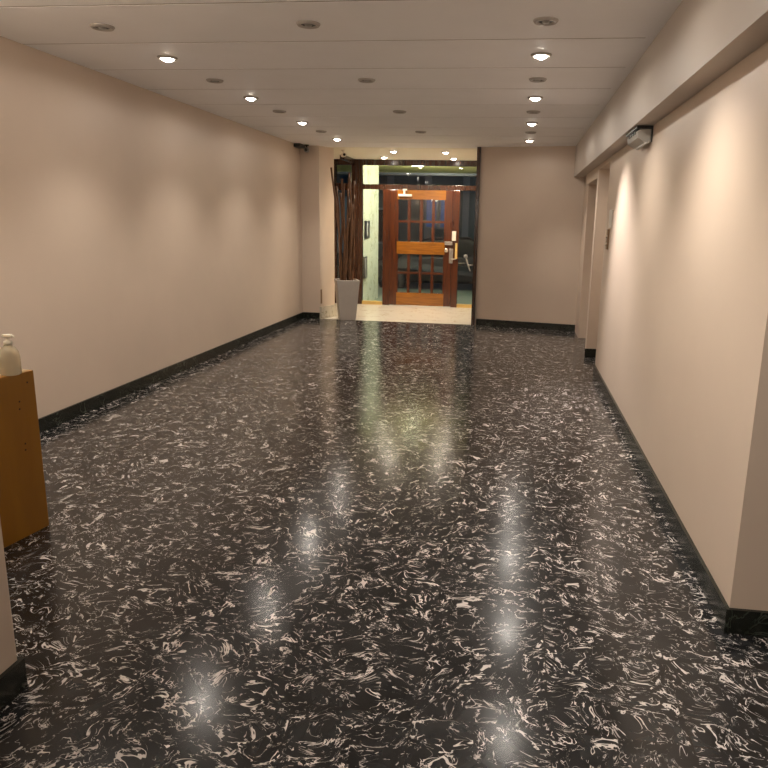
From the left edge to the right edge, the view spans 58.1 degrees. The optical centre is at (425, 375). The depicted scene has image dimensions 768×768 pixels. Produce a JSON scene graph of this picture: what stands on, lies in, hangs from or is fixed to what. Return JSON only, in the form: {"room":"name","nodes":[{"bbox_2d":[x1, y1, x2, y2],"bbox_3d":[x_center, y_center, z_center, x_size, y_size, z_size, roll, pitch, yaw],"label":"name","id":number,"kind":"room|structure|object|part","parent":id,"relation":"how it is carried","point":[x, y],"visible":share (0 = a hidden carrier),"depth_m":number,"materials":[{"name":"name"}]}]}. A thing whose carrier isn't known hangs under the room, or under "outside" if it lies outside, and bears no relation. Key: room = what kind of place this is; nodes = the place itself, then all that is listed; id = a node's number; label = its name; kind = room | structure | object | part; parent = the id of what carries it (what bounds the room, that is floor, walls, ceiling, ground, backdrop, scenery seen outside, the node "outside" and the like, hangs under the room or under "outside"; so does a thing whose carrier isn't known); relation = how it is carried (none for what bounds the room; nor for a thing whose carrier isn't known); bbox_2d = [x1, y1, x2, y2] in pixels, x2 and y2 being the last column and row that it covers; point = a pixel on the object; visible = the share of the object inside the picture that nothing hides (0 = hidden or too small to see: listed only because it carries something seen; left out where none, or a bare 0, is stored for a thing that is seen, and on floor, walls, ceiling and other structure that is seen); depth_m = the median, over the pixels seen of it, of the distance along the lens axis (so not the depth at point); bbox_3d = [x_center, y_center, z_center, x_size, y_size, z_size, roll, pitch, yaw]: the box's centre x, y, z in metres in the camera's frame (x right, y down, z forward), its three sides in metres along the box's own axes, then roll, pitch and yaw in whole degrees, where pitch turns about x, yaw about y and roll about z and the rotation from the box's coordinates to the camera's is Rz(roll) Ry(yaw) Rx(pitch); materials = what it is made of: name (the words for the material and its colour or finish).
{"room":"lobby","nodes":[
{"label":"lobby","id":0,"kind":"room"},
{"bbox_2d":[0,521,16,674],"bbox_3d":[-2.536,0.166,-0.045,1.945,2.786,4.386,3,13,7],"label":"wall","id":1,"kind":"structure","parent":0,"point":[8,656],"depth_m":2.15,"materials":[{"name":"beige paint"}]},
{"bbox_2d":[0,36,302,418],"bbox_3d":[-2.534,-1.295,6.559,0.200,2.786,9.800,3,13,7],"label":"wall","id":2,"kind":"structure","parent":0,"point":[143,232],"depth_m":5.79,"materials":[{"name":"beige paint"}]},
{"bbox_2d":[0,312,302,710],"bbox_3d":[-1.899,0.473,4.386,1.760,0.100,13.008,3,13,7],"label":"baseboard","id":3,"kind":"structure","parent":2,"relation":"attached to","point":[47,422],"depth_m":5.67,"materials":[{"name":"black stone"}]},
{"bbox_2d":[0,0,681,160],"bbox_3d":[0.468,-2.192,4.579,7.200,0.150,15.520,3,13,7],"label":"ceiling","id":4,"kind":"structure","parent":0,"point":[460,71],"depth_m":4.74,"materials":[{"name":"paint"}]},
{"bbox_2d":[90,23,114,31],"bbox_3d":[-1.899,-2.042,4.050,0.136,0.016,0.136,3,13,7],"label":"recessed light","id":5,"kind":"object","parent":4,"relation":"in","point":[96,26],"visible":1,"depth_m":4.03,"materials":[{"name":"grey metal"}]},
{"bbox_2d":[157,55,177,61],"bbox_3d":[-1.799,-2.200,4.802,0.136,0.030,0.136,3,13,7],"label":"recessed light","id":6,"kind":"object","parent":4,"relation":"in","point":[166,58],"visible":1,"depth_m":4.77,"materials":[{"name":"grey"}]},
{"bbox_2d":[206,78,222,82],"bbox_3d":[-1.698,-2.370,5.552,0.136,0.016,0.136,3,13,7],"label":"recessed light","id":7,"kind":"object","parent":4,"relation":"in","point":[211,80],"visible":1,"depth_m":5.51,"materials":[{"name":"grey metal"}]},
{"bbox_2d":[243,96,258,100],"bbox_3d":[-1.598,-2.527,6.304,0.136,0.030,0.136,3,13,7],"label":"recessed light","id":8,"kind":"object","parent":4,"relation":"in","point":[250,98],"visible":1,"depth_m":6.27,"materials":[{"name":"beige"}]},
{"bbox_2d":[273,110,285,112],"bbox_3d":[-1.498,-2.698,7.053,0.136,0.016,0.136,3,13,7],"label":"recessed light","id":9,"kind":"object","parent":4,"relation":"in","point":[274,111],"visible":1,"depth_m":7.01,"materials":[{"name":"grey metal"}]},
{"bbox_2d":[294,143,304,148],"bbox_3d":[-1.848,-3.359,10.084,0.100,0.050,0.240,3,13,7],"label":"security camera","id":10,"kind":"object","parent":4,"relation":"attached to","point":[297,145],"visible":0.98,"depth_m":9.97,"materials":[{"name":"black plastic"}]},
{"bbox_2d":[296,121,307,124],"bbox_3d":[-1.398,-2.855,7.806,0.136,0.030,0.136,3,13,7],"label":"recessed light","id":11,"kind":"object","parent":4,"relation":"in","point":[298,122],"visible":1,"depth_m":7.76,"materials":[{"name":"beige"}]},
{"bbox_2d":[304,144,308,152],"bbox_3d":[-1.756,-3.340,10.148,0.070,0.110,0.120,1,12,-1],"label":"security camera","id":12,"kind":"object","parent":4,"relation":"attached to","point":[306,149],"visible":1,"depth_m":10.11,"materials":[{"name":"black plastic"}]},
{"bbox_2d":[296,20,319,28],"bbox_3d":[-0.664,-1.982,3.899,0.136,0.016,0.136,3,13,7],"label":"recessed light","id":13,"kind":"object","parent":4,"relation":"in","point":[306,24],"visible":1,"depth_m":3.88,"materials":[{"name":"grey metal"}]},
{"bbox_2d":[340,155,354,162],"bbox_3d":[-1.355,-3.748,11.940,0.080,0.070,0.770,3,13,7],"label":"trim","id":14,"kind":"structure","parent":4,"relation":"attached to","point":[347,158],"depth_m":11.84,"materials":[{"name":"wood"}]},
{"bbox_2d":[358,78,374,82],"bbox_3d":[-0.464,-2.309,5.400,0.136,0.016,0.136,3,13,7],"label":"recessed light","id":15,"kind":"object","parent":4,"relation":"in","point":[363,80],"visible":1,"depth_m":5.38,"materials":[{"name":"grey metal"}]},
{"bbox_2d":[393,110,405,113],"bbox_3d":[-0.263,-2.637,6.902,0.136,0.016,0.136,3,13,7],"label":"recessed light","id":16,"kind":"object","parent":4,"relation":"in","point":[394,111],"visible":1,"depth_m":6.87,"materials":[{"name":"grey metal"}]},
{"bbox_2d":[526,122,537,125],"bbox_3d":[1.150,-2.729,7.493,0.136,0.030,0.136,3,13,7],"label":"recessed light","id":17,"kind":"object","parent":4,"relation":"in","point":[527,123],"visible":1,"depth_m":7.45,"materials":[{"name":"beige"}]},
{"bbox_2d":[526,110,539,113],"bbox_3d":[1.050,-2.572,6.741,0.136,0.016,0.136,3,13,7],"label":"recessed light","id":18,"kind":"object","parent":4,"relation":"in","point":[531,111],"visible":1,"depth_m":6.71,"materials":[{"name":"grey metal"}]},
{"bbox_2d":[527,96,542,100],"bbox_3d":[0.950,-2.401,5.991,0.136,0.030,0.136,3,13,7],"label":"recessed light","id":19,"kind":"object","parent":4,"relation":"in","point":[534,98],"visible":1,"depth_m":5.96,"materials":[{"name":"beige"}]},
{"bbox_2d":[529,77,546,82],"bbox_3d":[0.850,-2.244,5.239,0.136,0.016,0.136,3,13,7],"label":"recessed light","id":20,"kind":"object","parent":4,"relation":"in","point":[534,79],"visible":1,"depth_m":5.21,"materials":[{"name":"grey metal"}]},
{"bbox_2d":[531,52,551,59],"bbox_3d":[0.749,-2.074,4.490,0.136,0.030,0.136,3,13,7],"label":"recessed light","id":21,"kind":"object","parent":4,"relation":"in","point":[537,55],"visible":1,"depth_m":4.46,"materials":[{"name":"beige"}]},
{"bbox_2d":[533,17,558,25],"bbox_3d":[0.649,-1.917,3.737,0.136,0.016,0.136,3,13,7],"label":"recessed light","id":22,"kind":"object","parent":4,"relation":"in","point":[540,21],"visible":1,"depth_m":3.72,"materials":[{"name":"grey metal"}]},
{"bbox_2d":[334,279,359,320],"bbox_3d":[-1.230,-1.185,10.744,0.351,0.620,0.351,-2,13,-14],"label":"pot","id":23,"kind":"object","parent":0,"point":[347,290],"depth_m":10.60,"materials":[{"name":"grey ceramic"}]},
{"bbox_2d":[0,303,767,767],"bbox_3d":[0.409,0.464,5.166,7.200,0.120,15.520,3,13,7],"label":"floor","id":24,"kind":"structure","parent":0,"point":[304,543],"depth_m":2.97,"materials":[{"name":"black tile"}]},
{"bbox_2d":[0,369,48,547],"bbox_3d":[-2.372,0.383,3.159,0.901,0.785,0.620,5,13,16],"label":"cabinet","id":25,"kind":"object","parent":24,"relation":"on","point":[23,501],"visible":1,"depth_m":3.21,"materials":[{"name":"brown wood"}]},
{"bbox_2d":[0,334,21,375],"bbox_3d":[-1.893,-0.097,3.132,0.088,0.184,0.088,-2,13,-13],"label":"pump bottle","id":26,"kind":"object","parent":25,"relation":"on","point":[10,359],"visible":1,"depth_m":3.11,"materials":[{"name":"beige"}]},
{"bbox_2d":[300,146,334,312],"bbox_3d":[-1.744,-2.239,10.902,0.615,2.786,0.780,3,13,7],"label":"wall pier","id":27,"kind":"object","parent":24,"relation":"on","point":[317,196],"visible":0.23,"depth_m":10.57,"materials":[{"name":"beige paint"}]},
{"bbox_2d":[303,312,319,318],"bbox_3d":[-1.784,-0.939,10.781,0.263,0.100,0.015,3,13,7],"label":"baseboard","id":28,"kind":"object","parent":27,"relation":"attached to","point":[306,315],"visible":1,"depth_m":10.77,"materials":[{"name":"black stone"}]},
{"bbox_2d":[320,304,336,318],"bbox_3d":[-1.546,-1.013,10.931,0.028,0.190,0.440,7,14,25],"label":"baseboard","id":29,"kind":"structure","parent":27,"relation":"attached to","point":[329,311],"depth_m":10.91,"materials":[{"name":"beige stone"}]},
{"bbox_2d":[330,167,359,320],"bbox_3d":[-1.242,-1.995,10.557,0.413,2.282,0.351,-2,13,-14],"label":"potted plant","id":30,"kind":"object","parent":24,"relation":"on","point":[347,290],"visible":1,"depth_m":10.54,"materials":[{"name":"brown plant"}]},
{"bbox_3d":[-1.346,-2.263,10.492,0.197,1.735,0.101,-2,13,-14],"label":"stem","id":31,"kind":"part","parent":30,"relation":"part of","materials":[{"name":"brown wood"}]},
{"bbox_3d":[-1.317,-2.153,10.597,0.136,1.474,0.051,2,12,2],"label":"stem","id":32,"kind":"part","parent":30,"relation":"part of","materials":[{"name":"brown wood"}]},
{"bbox_3d":[-1.319,-1.931,10.519,0.106,1.074,0.049,3,13,6],"label":"stem","id":33,"kind":"part","parent":30,"relation":"part of","materials":[{"name":"brown wood"}]},
{"bbox_3d":[-1.288,-2.057,10.559,0.067,1.302,0.053,12,17,41],"label":"stem","id":34,"kind":"part","parent":30,"relation":"part of","materials":[{"name":"brown wood"}]},
{"bbox_3d":[-1.255,-2.192,10.547,0.054,1.571,0.070,13,17,42],"label":"stem","id":35,"kind":"part","parent":30,"relation":"part of","materials":[{"name":"brown wood"}]},
{"bbox_3d":[-1.235,-2.140,10.477,0.058,1.502,0.065,-2,13,-14],"label":"stem","id":36,"kind":"part","parent":30,"relation":"part of","materials":[{"name":"brown wood"}]},
{"bbox_3d":[-1.207,-1.888,10.499,0.106,1.005,0.060,-2,13,-14],"label":"stem","id":37,"kind":"part","parent":30,"relation":"part of","materials":[{"name":"brown wood"}]},
{"bbox_3d":[-1.185,-2.110,10.506,0.080,1.432,0.055,-2,13,-14],"label":"stem","id":38,"kind":"part","parent":30,"relation":"part of","materials":[{"name":"brown wood"}]},
{"bbox_3d":[-1.188,-2.245,10.561,0.060,1.672,0.061,-2,13,-14],"label":"stem","id":39,"kind":"part","parent":30,"relation":"part of","materials":[{"name":"brown wood"}]},
{"bbox_3d":[-1.157,-2.031,10.526,0.064,1.273,0.059,-2,13,-14],"label":"stem","id":40,"kind":"part","parent":30,"relation":"part of","materials":[{"name":"brown wood"}]},
{"bbox_3d":[-1.156,-2.206,10.550,0.060,1.602,0.047,-2,13,-14],"label":"stem","id":41,"kind":"part","parent":30,"relation":"part of","materials":[{"name":"brown wood"}]},
{"bbox_3d":[-1.140,-2.141,10.468,0.068,1.511,0.056,-2,13,-14],"label":"stem","id":42,"kind":"part","parent":30,"relation":"part of","materials":[{"name":"brown wood"}]},
{"bbox_3d":[-1.120,-2.005,10.572,0.067,1.202,0.044,-8,16,-37],"label":"stem","id":43,"kind":"part","parent":30,"relation":"part of","materials":[{"name":"brown wood"}]},
{"bbox_3d":[-1.119,-2.089,10.606,0.080,1.352,0.049,4,13,10],"label":"stem","id":44,"kind":"part","parent":30,"relation":"part of","materials":[{"name":"brown wood"}]},
{"bbox_3d":[-1.138,-2.189,10.592,0.100,1.552,0.063,9,15,31],"label":"stem","id":45,"kind":"part","parent":30,"relation":"part of","materials":[{"name":"brown wood"}]},
{"bbox_2d":[475,146,585,324],"bbox_3d":[1.830,-2.196,11.069,1.880,2.786,2.650,3,13,7],"label":"wall","id":46,"kind":"structure","parent":0,"point":[531,200],"depth_m":10.00,"materials":[{"name":"beige paint"}]},
{"bbox_2d":[334,159,476,307],"bbox_3d":[-0.442,-2.572,12.540,3.020,2.586,0.130,3,13,7],"label":"window","id":47,"kind":"structure","parent":46,"relation":"in","point":[374,179],"depth_m":12.45,"materials":[{"name":"brown wood"}]},
{"bbox_3d":[-1.497,-2.364,12.734,0.302,2.050,0.006,3,13,7],"label":"glass","id":48,"kind":"part","parent":47,"relation":"part of","materials":[{"name":"black"}]},
{"bbox_3d":[-1.468,-3.638,12.452,0.302,0.320,0.006,3,13,7],"label":"glass","id":49,"kind":"part","parent":47,"relation":"part of","materials":[{"name":"white"}]},
{"bbox_3d":[-1.300,-2.566,12.650,0.088,2.490,0.120,3,13,7],"label":"post","id":50,"kind":"part","parent":47,"relation":"part of","materials":[{"name":"brown wood"}]},
{"bbox_3d":[-0.974,-2.380,12.661,0.385,2.015,0.006,3,13,7],"label":"glass","id":51,"kind":"part","parent":47,"relation":"part of","materials":[{"name":"white"}]},
{"bbox_3d":[-0.719,-2.338,12.638,0.130,2.075,0.110,3,13,7],"label":"door post","id":52,"kind":"part","parent":47,"relation":"part of","materials":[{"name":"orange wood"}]},
{"bbox_3d":[-0.156,-1.326,12.784,2.080,0.060,0.090,3,13,7],"label":"sill","id":53,"kind":"part","parent":47,"relation":"part of","materials":[{"name":"gold metal"}]},
{"bbox_3d":[-0.106,-3.566,12.286,2.080,0.330,0.006,3,13,7],"label":"glass","id":54,"kind":"part","parent":47,"relation":"part of","materials":[{"name":"white"}]},
{"bbox_2d":[389,189,457,306],"bbox_3d":[-0.051,-2.295,12.460,1.238,2.073,0.130,3,13,7],"label":"door","id":55,"kind":"structure","parent":47,"relation":"attached to","point":[421,253],"depth_m":12.48,"materials":[{"name":"orange wood"}]},
{"bbox_3d":[-0.425,-2.065,12.602,0.167,0.320,0.004,3,13,7],"label":"pane","id":56,"kind":"part","parent":55,"relation":"part of","materials":[{"name":"clear glass"}]},
{"bbox_3d":[-0.433,-1.704,12.681,0.167,0.340,0.004,3,13,7],"label":"pane","id":57,"kind":"part","parent":55,"relation":"part of","materials":[{"name":"clear glass"}]},
{"bbox_3d":[-0.413,-2.599,12.483,0.167,0.335,0.004,3,13,7],"label":"pane","id":58,"kind":"part","parent":55,"relation":"part of","materials":[{"name":"clear glass"}]},
{"bbox_3d":[-0.405,-2.980,12.399,0.167,0.365,0.004,3,13,7],"label":"pane","id":59,"kind":"part","parent":55,"relation":"part of","materials":[{"name":"clear glass"}]},
{"bbox_3d":[-0.216,-1.693,12.655,0.167,0.340,0.004,3,13,7],"label":"pane","id":60,"kind":"part","parent":55,"relation":"part of","materials":[{"name":"clear glass"}]},
{"bbox_3d":[-0.208,-2.054,12.575,0.167,0.320,0.004,3,13,7],"label":"pane","id":61,"kind":"part","parent":55,"relation":"part of","materials":[{"name":"clear glass"}]},
{"bbox_3d":[-0.196,-2.588,12.457,0.167,0.335,0.004,3,13,7],"label":"pane","id":62,"kind":"part","parent":55,"relation":"part of","materials":[{"name":"clear glass"}]},
{"bbox_3d":[-0.188,-2.969,12.373,0.167,0.365,0.004,3,13,7],"label":"pane","id":63,"kind":"part","parent":55,"relation":"part of","materials":[{"name":"clear glass"}]},
{"bbox_3d":[-0.114,-1.408,12.704,0.875,0.233,0.046,3,13,7],"label":"rail","id":64,"kind":"part","parent":55,"relation":"part of","materials":[{"name":"brown wood"}]},
{"bbox_3d":[-0.094,-2.312,12.503,0.875,0.220,0.046,3,13,7],"label":"rail","id":65,"kind":"part","parent":55,"relation":"part of","materials":[{"name":"brown wood"}]},
{"bbox_3d":[-0.074,-3.223,12.302,0.875,0.165,0.046,3,13,7],"label":"rail","id":66,"kind":"part","parent":55,"relation":"part of","materials":[{"name":"brown wood"}]},
{"bbox_3d":[0.001,-1.682,12.628,0.167,0.340,0.004,3,13,7],"label":"pane","id":67,"kind":"part","parent":55,"relation":"part of","materials":[{"name":"clear glass"}]},
{"bbox_3d":[0.009,-2.043,12.548,0.167,0.320,0.004,3,13,7],"label":"pane","id":68,"kind":"part","parent":55,"relation":"part of","materials":[{"name":"clear glass"}]},
{"bbox_3d":[0.021,-2.578,12.430,0.167,0.335,0.004,3,13,7],"label":"pane","id":69,"kind":"part","parent":55,"relation":"part of","materials":[{"name":"clear glass"}]},
{"bbox_3d":[0.029,-2.958,12.346,0.167,0.365,0.004,3,13,7],"label":"pane","id":70,"kind":"part","parent":55,"relation":"part of","materials":[{"name":"clear glass"}]},
{"bbox_3d":[0.218,-1.671,12.602,0.167,0.340,0.004,3,13,7],"label":"pane","id":71,"kind":"part","parent":55,"relation":"part of","materials":[{"name":"clear glass"}]},
{"bbox_3d":[0.226,-2.033,12.522,0.167,0.320,0.004,3,13,7],"label":"pane","id":72,"kind":"part","parent":55,"relation":"part of","materials":[{"name":"clear glass"}]},
{"bbox_3d":[0.237,-2.567,12.403,0.167,0.335,0.004,3,13,7],"label":"pane","id":73,"kind":"part","parent":55,"relation":"part of","materials":[{"name":"clear glass"}]},
{"bbox_3d":[0.246,-2.948,12.319,0.167,0.365,0.004,3,13,7],"label":"pane","id":74,"kind":"part","parent":55,"relation":"part of","materials":[{"name":"clear glass"}]},
{"bbox_3d":[0.452,-2.156,12.430,0.070,0.260,0.017,3,13,7],"label":"lock plate","id":75,"kind":"part","parent":55,"relation":"part of","materials":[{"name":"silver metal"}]},
{"bbox_3d":[0.545,-2.242,12.413,0.040,0.280,0.040,3,13,7],"label":"strike plate","id":76,"kind":"part","parent":55,"relation":"part of","materials":[{"name":"gold metal"}]},
{"bbox_3d":[0.530,-2.276,12.485,0.120,2.075,0.110,3,13,7],"label":"door post","id":77,"kind":"part","parent":47,"relation":"part of","materials":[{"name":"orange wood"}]},
{"bbox_3d":[0.744,-2.295,12.450,0.310,2.015,0.006,3,13,7],"label":"glass","id":78,"kind":"part","parent":47,"relation":"part of","materials":[{"name":"white"}]},
{"bbox_2d":[464,254,473,270],"bbox_3d":[0.637,-1.673,10.241,0.159,0.248,0.049,-1,13,-12],"label":"handle","id":79,"kind":"object","parent":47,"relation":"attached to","point":[465,255],"visible":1,"depth_m":10.22,"materials":[{"name":"silver metal"}]},
{"bbox_2d":[471,147,480,324],"bbox_3d":[0.756,-2.055,10.325,0.055,2.586,0.270,3,13,7],"label":"trim","id":80,"kind":"structure","parent":46,"relation":"attached to","point":[478,148],"depth_m":10.18,"materials":[{"name":"brown wood"}]},
{"bbox_2d":[476,319,574,331],"bbox_3d":[1.470,-0.757,10.285,1.486,0.100,0.032,5,13,17],"label":"baseboard","id":81,"kind":"structure","parent":46,"relation":"attached to","point":[482,322],"depth_m":10.26,"materials":[{"name":"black stone"}]},
{"bbox_2d":[575,41,767,610],"bbox_3d":[2.946,-1.060,6.043,2.533,2.786,7.920,3,13,7],"label":"wall","id":82,"kind":"structure","parent":0,"point":[674,312],"depth_m":3.25,"materials":[{"name":"beige paint"}]},
{"bbox_2d":[584,348,595,356],"bbox_3d":[2.026,-0.263,8.108,0.315,0.100,0.015,3,13,7],"label":"baseboard","id":83,"kind":"structure","parent":82,"relation":"attached to","point":[588,352],"depth_m":8.11,"materials":[{"name":"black stone"}]},
{"bbox_2d":[605,210,612,249],"bbox_3d":[1.736,-1.385,6.552,0.022,0.370,0.230,3,13,7],"label":"panel","id":84,"kind":"object","parent":82,"relation":"attached to","point":[610,211],"visible":1,"depth_m":6.57,"materials":[{"name":"beige metal"}]},
{"bbox_3d":[1.746,-1.311,6.634,0.014,0.190,0.100,3,13,7],"label":"dark plate","id":85,"kind":"part","parent":84,"relation":"part of","materials":[{"name":"brown metal"}]},
{"bbox_3d":[1.739,-1.475,6.496,0.012,0.170,0.160,3,13,7],"label":"white plate","id":86,"kind":"part","parent":84,"relation":"part of","materials":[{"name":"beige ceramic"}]},
{"bbox_2d":[626,125,653,149],"bbox_3d":[1.500,-1.666,4.873,0.108,0.127,0.494,3,13,7],"label":"emergency light","id":87,"kind":"object","parent":82,"relation":"attached to","point":[641,135],"visible":1,"depth_m":4.67,"materials":[{"name":"grey plastic"}]},
{"bbox_3d":[1.513,-1.604,4.806,0.054,0.037,0.326,3,13,7],"label":"tube handle","id":88,"kind":"part","parent":87,"relation":"part of","materials":[{"name":"grey plastic"}]},
{"bbox_2d":[574,0,767,176],"bbox_3d":[1.419,-1.806,4.226,0.126,0.419,11.520,3,13,7],"label":"beam","id":89,"kind":"structure","parent":82,"relation":"attached to","point":[701,40],"depth_m":3.47,"materials":[{"name":"paint"}]},
{"bbox_2d":[593,364,767,636],"bbox_3d":[2.605,0.488,4.768,2.348,0.100,4.735,3,13,7],"label":"baseboard","id":90,"kind":"structure","parent":82,"relation":"attached to","point":[738,621],"depth_m":3.09,"materials":[{"name":"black stone"}]}
]}

